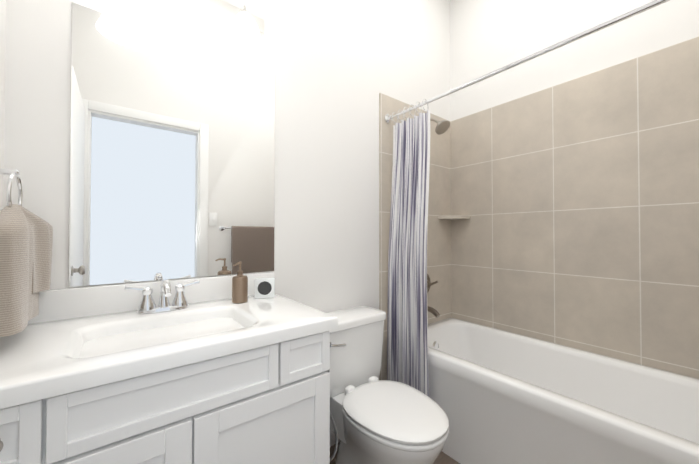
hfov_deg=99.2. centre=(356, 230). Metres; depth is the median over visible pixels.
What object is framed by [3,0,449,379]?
wall
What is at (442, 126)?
shower head
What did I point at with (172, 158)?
mirror
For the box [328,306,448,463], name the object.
toilet
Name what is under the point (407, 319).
shower curtain
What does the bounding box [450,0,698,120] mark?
wall
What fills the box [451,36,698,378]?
wall tile
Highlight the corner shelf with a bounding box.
[438,215,470,219]
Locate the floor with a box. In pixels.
[330,442,459,463]
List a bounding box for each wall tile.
[379,93,451,379]
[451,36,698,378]
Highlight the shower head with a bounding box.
[430,118,449,134]
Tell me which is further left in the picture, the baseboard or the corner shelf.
the baseboard
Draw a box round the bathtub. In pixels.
[428,318,698,463]
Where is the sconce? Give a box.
[98,0,265,59]
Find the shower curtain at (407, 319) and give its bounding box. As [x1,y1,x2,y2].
[387,110,429,396]
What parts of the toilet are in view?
cord, handle, lid, seat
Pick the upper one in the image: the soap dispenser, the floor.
the soap dispenser
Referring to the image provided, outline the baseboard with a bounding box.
[330,431,339,446]
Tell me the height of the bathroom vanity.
1.018 m
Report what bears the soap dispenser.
on the bathroom vanity
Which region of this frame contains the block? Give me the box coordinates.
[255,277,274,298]
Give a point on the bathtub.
(497, 396)
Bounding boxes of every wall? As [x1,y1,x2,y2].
[0,0,5,211]
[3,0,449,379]
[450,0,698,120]
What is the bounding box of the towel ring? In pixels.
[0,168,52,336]
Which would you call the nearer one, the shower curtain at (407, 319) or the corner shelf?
the shower curtain at (407, 319)
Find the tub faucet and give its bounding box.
[427,274,439,317]
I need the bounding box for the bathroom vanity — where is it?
[0,272,337,463]
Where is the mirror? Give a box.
[68,2,274,286]
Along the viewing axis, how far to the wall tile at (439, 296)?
2.23 m
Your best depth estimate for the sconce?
1.21 m
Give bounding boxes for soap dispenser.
[232,261,247,303]

